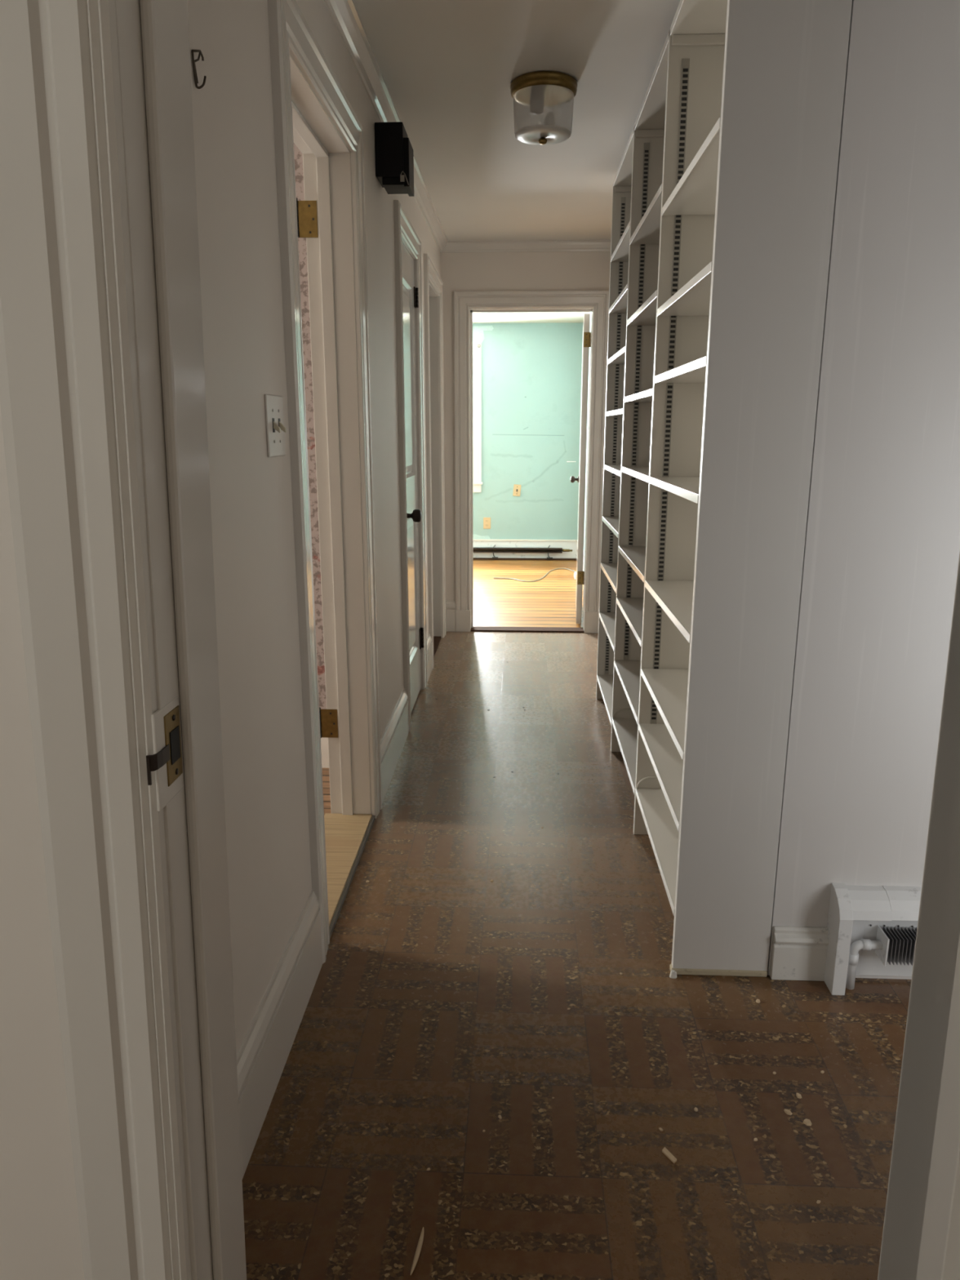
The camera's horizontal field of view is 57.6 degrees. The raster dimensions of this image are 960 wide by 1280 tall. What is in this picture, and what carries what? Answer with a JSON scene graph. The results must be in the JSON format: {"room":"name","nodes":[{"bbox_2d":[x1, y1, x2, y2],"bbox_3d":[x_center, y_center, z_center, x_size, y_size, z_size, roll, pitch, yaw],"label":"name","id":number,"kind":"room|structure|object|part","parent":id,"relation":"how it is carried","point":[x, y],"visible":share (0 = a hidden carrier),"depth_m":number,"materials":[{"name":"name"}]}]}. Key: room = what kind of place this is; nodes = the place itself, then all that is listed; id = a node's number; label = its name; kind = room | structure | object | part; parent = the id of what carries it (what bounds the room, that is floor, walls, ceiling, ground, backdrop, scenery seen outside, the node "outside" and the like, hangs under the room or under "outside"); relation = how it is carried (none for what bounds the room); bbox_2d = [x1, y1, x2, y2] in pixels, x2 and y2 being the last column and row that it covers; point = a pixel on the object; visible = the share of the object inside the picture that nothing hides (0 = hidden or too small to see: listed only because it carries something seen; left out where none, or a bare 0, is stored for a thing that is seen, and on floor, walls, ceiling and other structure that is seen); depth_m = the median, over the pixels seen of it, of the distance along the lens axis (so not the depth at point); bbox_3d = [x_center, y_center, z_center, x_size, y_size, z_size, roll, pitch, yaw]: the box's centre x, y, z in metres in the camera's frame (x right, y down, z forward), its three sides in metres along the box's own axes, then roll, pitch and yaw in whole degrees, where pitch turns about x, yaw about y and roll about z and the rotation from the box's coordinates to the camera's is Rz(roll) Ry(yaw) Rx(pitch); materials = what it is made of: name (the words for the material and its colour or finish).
{"room":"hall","nodes":[
{"label":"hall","id":0,"kind":"room"},
{"bbox_2d":[0,408,84,1279],"bbox_3d":[0.290,-0.143,0.842,5.700,2.503,0.140,1,14,3],"label":"wall","id":1,"kind":"structure","parent":0,"point":[40,1239],"depth_m":0.94,"materials":[{"name":"paint"}]},
{"bbox_2d":[0,0,959,1279],"bbox_3d":[0.099,0.032,0.881,1.120,2.145,0.166,1,14,3],"label":"door frame","id":2,"kind":"structure","parent":1,"relation":"in","point":[103,407],"depth_m":0.85,"materials":[{"name":"paint"}]},
{"bbox_3d":[-0.374,0.065,0.840,0.181,2.100,0.023,1,14,3],"label":"casing","id":3,"kind":"part","parent":2,"relation":"part of","materials":[{"name":"paint"}]},
{"bbox_3d":[-0.311,0.107,0.883,0.004,0.074,0.037,1,14,3],"label":"strike plate","id":4,"kind":"part","parent":2,"relation":"part of","materials":[{"name":"gold metal"}]},
{"bbox_2d":[293,143,326,709],"bbox_3d":[-1.967,-0.738,3.304,2.955,2.503,0.100,1,14,3],"label":"wall","id":5,"kind":"structure","parent":0,"point":[298,155],"depth_m":3.19,"materials":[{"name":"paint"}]},
{"bbox_2d":[320,737,328,768],"bbox_3d":[-1.970,0.415,3.523,2.955,0.160,0.016,1,14,3],"label":"baseboard","id":6,"kind":"structure","parent":5,"relation":"attached to","point":[324,741],"depth_m":3.46,"materials":[{"name":"paint"}]},
{"bbox_2d":[186,0,440,1054],"bbox_3d":[-0.417,-0.740,3.316,0.140,2.503,4.877,1,14,3],"label":"wall","id":7,"kind":"structure","parent":0,"point":[269,881],"depth_m":1.68,"materials":[{"name":"paint"}]},
{"bbox_2d":[191,49,206,88],"bbox_3d":[-0.425,-0.870,1.330,0.014,0.060,0.032,5,14,19],"label":"wall hook","id":8,"kind":"object","parent":7,"relation":"attached to","point":[200,53],"visible":1,"depth_m":1.33,"materials":[{"name":"metal"}]},
{"bbox_2d":[264,394,286,457],"bbox_3d":[-0.411,-0.436,1.780,0.018,0.121,0.123,1,14,3],"label":"light switch","id":9,"kind":"object","parent":7,"relation":"attached to","point":[273,405],"visible":1,"depth_m":1.76,"materials":[{"name":"paint"}]},
{"bbox_2d":[267,0,382,964],"bbox_3d":[-0.476,-0.359,2.404,0.213,2.189,0.941,1,14,3],"label":"door frame","id":10,"kind":"structure","parent":7,"relation":"in","point":[312,112],"depth_m":2.61,"materials":[{"name":"paint"}]},
{"bbox_2d":[235,606,446,1180],"bbox_3d":[-0.342,0.393,3.513,0.018,0.207,4.737,1,14,3],"label":"baseboard","id":11,"kind":"structure","parent":7,"relation":"attached to","point":[263,1053],"depth_m":1.85,"materials":[{"name":"paint"}]},
{"bbox_2d":[374,121,413,196],"bbox_3d":[-0.293,-1.650,3.000,0.113,0.196,0.148,1,14,3],"label":"wall speaker","id":12,"kind":"object","parent":7,"relation":"attached to","point":[394,154],"visible":1,"depth_m":2.94,"materials":[{"name":"black plastic"}]},
{"bbox_2d":[393,200,427,732],"bbox_3d":[-0.350,-0.734,3.995,0.212,2.172,0.754,1,14,3],"label":"door","id":13,"kind":"structure","parent":7,"relation":"in","point":[407,245],"depth_m":4.01,"materials":[{"name":"paint"}]},
{"bbox_3d":[-0.334,-1.151,3.894,0.030,0.830,0.344,1,14,3],"label":"panel","id":14,"kind":"part","parent":13,"relation":"part of","materials":[{"name":"paint"}]},
{"bbox_3d":[-0.334,-0.247,4.112,0.030,0.670,0.344,1,14,3],"label":"panel","id":15,"kind":"part","parent":13,"relation":"part of","materials":[{"name":"paint"}]},
{"bbox_3d":[-0.292,-0.541,3.802,0.073,0.056,0.056,1,14,3],"label":"knob","id":16,"kind":"part","parent":13,"relation":"part of","materials":[{"name":"brown metal"}]},
{"bbox_2d":[423,253,445,668],"bbox_3d":[-0.324,-0.993,5.069,0.163,2.172,0.844,1,14,3],"label":"door frame","id":17,"kind":"structure","parent":7,"relation":"in","point":[433,283],"depth_m":5.27,"materials":[{"name":"paint"}]},
{"bbox_2d":[324,0,611,252],"bbox_3d":[0.211,-1.811,2.955,1.125,0.052,4.737,1,14,3],"label":"trim","id":18,"kind":"structure","parent":7,"relation":"attached to","point":[344,13],"depth_m":3.09,"materials":[{"name":"paint"}]},
{"bbox_2d":[352,0,679,241],"bbox_3d":[-0.236,-1.432,1.062,7.000,0.100,8.912,1,14,3],"label":"ceiling","id":19,"kind":"structure","parent":0,"point":[448,68],"depth_m":2.93,"materials":[{"name":"paint"}]},
{"bbox_2d":[510,71,577,145],"bbox_3d":[0.207,-1.721,2.855,0.218,0.180,0.218,1,14,3],"label":"ceiling lamp","id":20,"kind":"object","parent":19,"relation":"attached to","point":[544,100],"visible":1,"depth_m":2.78,"materials":[{"name":"clear glass"}]},
{"bbox_3d":[0.207,-1.658,2.870,0.185,0.012,0.185,1,14,3],"label":"lamp shade","id":21,"kind":"part","parent":20,"relation":"part of","materials":[{"name":"white"}]},
{"bbox_3d":[0.207,-1.718,2.855,0.197,0.114,0.197,1,14,3],"label":"lamp shade","id":22,"kind":"part","parent":20,"relation":"part of","materials":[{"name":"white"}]},
{"bbox_2d":[440,251,610,600],"bbox_3d":[0.325,-1.288,5.586,1.125,2.503,0.138,1,14,3],"label":"wall","id":23,"kind":"structure","parent":0,"point":[528,270],"depth_m":5.30,"materials":[{"name":"paint"}]},
{"bbox_2d":[445,600,455,631],"bbox_3d":[0.321,-0.154,5.779,1.125,0.207,0.018,1,14,3],"label":"baseboard","id":24,"kind":"structure","parent":23,"relation":"attached to","point":[451,605],"depth_m":5.79,"materials":[{"name":"paint"}]},
{"bbox_2d":[453,289,609,633],"bbox_3d":[0.334,-1.192,5.985,0.952,2.129,0.918,1,14,3],"label":"door frame","id":25,"kind":"structure","parent":23,"relation":"in","point":[596,302],"depth_m":5.54,"materials":[{"name":"paint"}]},
{"bbox_3d":[0.691,-1.173,6.372,0.060,0.052,0.052,1,14,3],"label":"knob","id":26,"kind":"part","parent":25,"relation":"part of","materials":[{"name":"brown metal"}]},
{"bbox_2d":[472,322,582,539],"bbox_3d":[-0.383,-2.022,8.819,2.992,2.412,0.142,1,14,3],"label":"wall","id":27,"kind":"structure","parent":0,"point":[531,372],"depth_m":8.69,"materials":[{"name":"teal paint"}]},
{"bbox_2d":[472,342,482,492],"bbox_3d":[-0.555,-2.220,8.752,1.170,1.448,0.175,1,14,3],"label":"window","id":28,"kind":"structure","parent":27,"relation":"in","point":[477,352],"depth_m":8.67,"materials":[{"name":"paint"}]},
{"bbox_2d":[483,517,490,528],"bbox_3d":[0.072,-1.195,8.920,0.074,0.116,0.010,1,14,3],"label":"wall outlet","id":29,"kind":"object","parent":27,"relation":"attached to","point":[486,521],"visible":1,"depth_m":8.92,"materials":[{"name":"beige plastic"}]},
{"bbox_2d":[512,484,520,496],"bbox_3d":[0.375,-1.514,8.825,0.084,0.122,0.016,1,14,3],"label":"wall outlet","id":30,"kind":"object","parent":27,"relation":"attached to","point":[517,488],"visible":1,"depth_m":8.83,"materials":[{"name":"beige plastic"}]},
{"bbox_2d":[473,538,577,560],"bbox_3d":[-0.238,-0.928,8.963,2.492,0.210,0.080,1,14,3],"label":"baseboard heater","id":31,"kind":"object","parent":27,"relation":"attached to","point":[483,548],"visible":0.41,"depth_m":8.95,"materials":[{"name":"metal"}]},
{"bbox_3d":[-0.237,-1.030,8.970,2.492,0.016,0.020,1,14,3],"label":"rail","id":32,"kind":"part","parent":31,"relation":"part of","materials":[{"name":"metal"}]},
{"bbox_3d":[-0.247,-0.840,9.007,2.472,0.018,0.018,1,14,3],"label":"rail","id":33,"kind":"part","parent":31,"relation":"part of","materials":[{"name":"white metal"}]},
{"bbox_2d":[472,312,590,323],"bbox_3d":[-0.507,-2.774,7.007,3.092,0.100,3.238,1,14,3],"label":"ceiling","id":34,"kind":"structure","parent":0,"point":[477,317],"depth_m":8.07,"materials":[{"name":"paint"}]},
{"bbox_2d":[242,560,911,1279],"bbox_3d":[-0.161,0.595,3.215,6.800,0.054,12.150,1,14,3],"label":"floor","id":35,"kind":"structure","parent":0,"point":[436,1011],"depth_m":1.88,"materials":[{"name":"tile"}]},
{"bbox_2d":[409,1226,423,1275],"bbox_3d":[-0.101,0.998,1.427,0.008,0.008,0.086,3,14,10],"label":"straw sliver","id":36,"kind":"object","parent":35,"relation":"on","point":[417,1253],"visible":1,"depth_m":1.42,"materials":[{"name":"brown wood"}]},
{"bbox_2d":[493,568,576,582],"bbox_3d":[0.649,-0.597,7.918,0.890,0.056,0.595,-11,18,-40],"label":"cable","id":37,"kind":"object","parent":35,"relation":"on","point":[575,573],"visible":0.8,"depth_m":7.83,"materials":[{"name":"white plastic"}]},
{"bbox_2d":[662,1146,676,1163],"bbox_3d":[0.351,0.955,1.617,0.009,0.004,0.035,-8,16,-29],"label":"wood splinter","id":38,"kind":"object","parent":35,"relation":"on","point":[664,1150],"visible":1,"depth_m":1.62,"materials":[{"name":"beige wood"}]},
{"bbox_2d":[669,969,676,978],"bbox_3d":[0.477,0.821,2.145,0.019,0.018,0.015,-11,18,-39],"label":"crumb","id":39,"kind":"object","parent":35,"relation":"on","point":[673,974],"visible":1,"depth_m":2.14,"materials":[{"name":"paint"}]},
{"bbox_2d":[595,0,852,977],"bbox_3d":[0.643,-0.588,2.984,0.235,2.362,2.289,1,14,3],"label":"bookcase","id":40,"kind":"object","parent":35,"relation":"on","point":[725,181],"visible":1,"depth_m":2.04,"materials":[{"name":"paint"}]},
{"bbox_3d":[0.676,0.267,3.979,0.218,0.018,0.712,1,14,3],"label":"shelf","id":41,"kind":"part","parent":40,"relation":"part of","materials":[{"name":"paint"}]},
{"bbox_3d":[0.676,-0.043,3.904,0.218,0.018,0.712,1,14,3],"label":"shelf","id":42,"kind":"part","parent":40,"relation":"part of","materials":[{"name":"paint"}]},
{"bbox_3d":[0.676,-0.278,3.847,0.218,0.018,0.712,1,14,3],"label":"shelf","id":43,"kind":"part","parent":40,"relation":"part of","materials":[{"name":"paint"}]},
{"bbox_3d":[0.676,-0.494,3.795,0.218,0.018,0.712,1,14,3],"label":"shelf","id":44,"kind":"part","parent":40,"relation":"part of","materials":[{"name":"paint"}]},
{"bbox_3d":[0.676,-0.729,3.739,0.218,0.018,0.712,1,14,3],"label":"shelf","id":45,"kind":"part","parent":40,"relation":"part of","materials":[{"name":"paint"}]},
{"bbox_3d":[0.693,-0.854,4.086,0.221,2.362,0.020,1,14,3],"label":"panel","id":46,"kind":"part","parent":40,"relation":"part of","materials":[{"name":"paint"}]},
{"bbox_3d":[0.676,-0.960,3.683,0.218,0.018,0.712,1,14,3],"label":"shelf","id":47,"kind":"part","parent":40,"relation":"part of","materials":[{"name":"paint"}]},
{"bbox_3d":[0.676,-1.182,3.629,0.218,0.018,0.712,1,14,3],"label":"shelf","id":48,"kind":"part","parent":40,"relation":"part of","materials":[{"name":"paint"}]},
{"bbox_3d":[0.676,-1.396,3.578,0.218,0.018,0.712,1,14,3],"label":"shelf","id":49,"kind":"part","parent":40,"relation":"part of","materials":[{"name":"paint"}]},
{"bbox_3d":[0.676,-1.605,3.527,0.218,0.018,0.712,1,14,3],"label":"shelf","id":50,"kind":"part","parent":40,"relation":"part of","materials":[{"name":"paint"}]},
{"bbox_3d":[0.641,0.419,3.245,0.218,0.018,0.742,1,14,3],"label":"shelf","id":51,"kind":"part","parent":40,"relation":"part of","materials":[{"name":"paint"}]},
{"bbox_3d":[0.641,0.180,3.187,0.218,0.018,0.742,1,14,3],"label":"shelf","id":52,"kind":"part","parent":40,"relation":"part of","materials":[{"name":"paint"}]},
{"bbox_3d":[0.641,-0.073,3.126,0.218,0.018,0.742,1,14,3],"label":"shelf","id":53,"kind":"part","parent":40,"relation":"part of","materials":[{"name":"paint"}]},
{"bbox_3d":[0.641,-0.274,3.078,0.218,0.018,0.742,1,14,3],"label":"shelf","id":54,"kind":"part","parent":40,"relation":"part of","materials":[{"name":"paint"}]},
{"bbox_3d":[0.641,-0.573,3.005,0.218,0.018,0.742,1,14,3],"label":"shelf","id":55,"kind":"part","parent":40,"relation":"part of","materials":[{"name":"paint"}]},
{"bbox_3d":[0.641,-0.823,2.945,0.218,0.018,0.742,1,14,3],"label":"shelf","id":56,"kind":"part","parent":40,"relation":"part of","materials":[{"name":"paint"}]},
{"bbox_3d":[0.641,-1.091,2.881,0.218,0.018,0.742,1,14,3],"label":"shelf","id":57,"kind":"part","parent":40,"relation":"part of","materials":[{"name":"paint"}]},
{"bbox_3d":[0.641,-1.363,2.815,0.218,0.018,0.742,1,14,3],"label":"shelf","id":58,"kind":"part","parent":40,"relation":"part of","materials":[{"name":"paint"}]},
{"bbox_3d":[0.606,0.583,2.498,0.218,0.018,0.742,1,14,3],"label":"shelf","id":59,"kind":"part","parent":40,"relation":"part of","materials":[{"name":"paint"}]},
{"bbox_3d":[0.606,0.365,2.446,0.218,0.018,0.742,1,14,3],"label":"shelf","id":60,"kind":"part","parent":40,"relation":"part of","materials":[{"name":"paint"}]},
{"bbox_3d":[0.606,0.187,2.403,0.218,0.018,0.742,1,14,3],"label":"shelf","id":61,"kind":"part","parent":40,"relation":"part of","materials":[{"name":"paint"}]},
{"bbox_3d":[0.645,-1.726,2.712,0.231,0.022,2.245,1,14,3],"label":"panel","id":62,"kind":"part","parent":40,"relation":"part of","materials":[{"name":"paint"}]},
{"bbox_3d":[0.606,-0.088,2.336,0.218,0.018,0.742,1,14,3],"label":"shelf","id":63,"kind":"part","parent":40,"relation":"part of","materials":[{"name":"paint"}]},
{"bbox_3d":[0.606,-0.394,2.263,0.218,0.018,0.742,1,14,3],"label":"shelf","id":64,"kind":"part","parent":40,"relation":"part of","materials":[{"name":"paint"}]},
{"bbox_3d":[0.606,-0.675,2.195,0.218,0.018,0.742,1,14,3],"label":"shelf","id":65,"kind":"part","parent":40,"relation":"part of","materials":[{"name":"paint"}]},
{"bbox_3d":[0.606,-0.856,2.151,0.218,0.018,0.742,1,14,3],"label":"shelf","id":66,"kind":"part","parent":40,"relation":"part of","materials":[{"name":"paint"}]},
{"bbox_3d":[0.606,-1.115,2.088,0.218,0.018,0.742,1,14,3],"label":"shelf","id":67,"kind":"part","parent":40,"relation":"part of","materials":[{"name":"paint"}]},
{"bbox_3d":[0.592,-0.329,1.885,0.231,2.350,0.020,1,14,3],"label":"panel","id":68,"kind":"part","parent":40,"relation":"part of","materials":[{"name":"paint"}]},
{"bbox_2d":[783,1108,792,1115],"bbox_3d":[0.607,0.930,1.721,0.011,0.004,0.017,-12,18,-41],"label":"chip","id":69,"kind":"object","parent":35,"relation":"on","point":[787,1111],"visible":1,"depth_m":1.72,"materials":[{"name":"beige"}]},
{"bbox_2d":[795,1093,801,1098],"bbox_3d":[0.645,0.920,1.763,0.010,0.004,0.014,0,14,-1],"label":"chip","id":70,"kind":"object","parent":35,"relation":"on","point":[797,1095],"visible":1,"depth_m":1.76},
{"bbox_2d":[803,1118,812,1125],"bbox_3d":[0.637,0.936,1.694,0.014,0.005,0.016,-13,19,-43],"label":"chip","id":71,"kind":"object","parent":35,"relation":"on","point":[807,1122],"visible":1,"depth_m":1.69,"materials":[{"name":"beige"}]},
{"bbox_2d":[583,312,591,550],"bbox_3d":[0.985,-1.622,7.161,0.100,2.412,3.140,1,14,3],"label":"wall","id":72,"kind":"structure","parent":0,"point":[590,313],"depth_m":7.89,"materials":[{"name":"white paint"}]},
{"bbox_2d":[576,539,584,571],"bbox_3d":[0.925,-0.572,7.454,0.024,0.194,3.030,1,14,3],"label":"baseboard heater","id":73,"kind":"object","parent":72,"relation":"attached to","point":[576,540],"visible":0.18,"depth_m":7.98,"materials":[{"name":"metal"}]},
{"bbox_2d":[767,0,959,979],"bbox_3d":[1.952,-0.391,1.867,2.478,2.503,0.130,1,14,3],"label":"wall","id":74,"kind":"structure","parent":0,"point":[882,548],"depth_m":1.87,"materials":[{"name":"paint"}]},
{"bbox_2d":[769,925,829,981],"bbox_3d":[0.778,0.765,2.123,0.128,0.137,0.024,1,14,3],"label":"baseboard","id":75,"kind":"structure","parent":74,"relation":"attached to","point":[797,953],"depth_m":2.12,"materials":[{"name":"paint"}]},
{"bbox_2d":[824,882,921,995],"bbox_3d":[1.263,0.718,2.063,0.848,0.256,0.072,1,14,3],"label":"baseboard heater","id":76,"kind":"object","parent":74,"relation":"attached to","point":[872,930],"visible":0.83,"depth_m":2.06,"materials":[{"name":"metal"}]},
{"bbox_3d":[0.957,0.728,2.076,0.004,0.071,0.060,1,14,3],"label":"fin plate","id":77,"kind":"part","parent":76,"relation":"part of","materials":[{"name":"metal"}]},
{"bbox_3d":[1.280,0.710,2.092,0.817,0.233,0.008,1,14,3],"label":"plate","id":78,"kind":"part","parent":76,"relation":"part of","materials":[{"name":"metal"}]}
]}

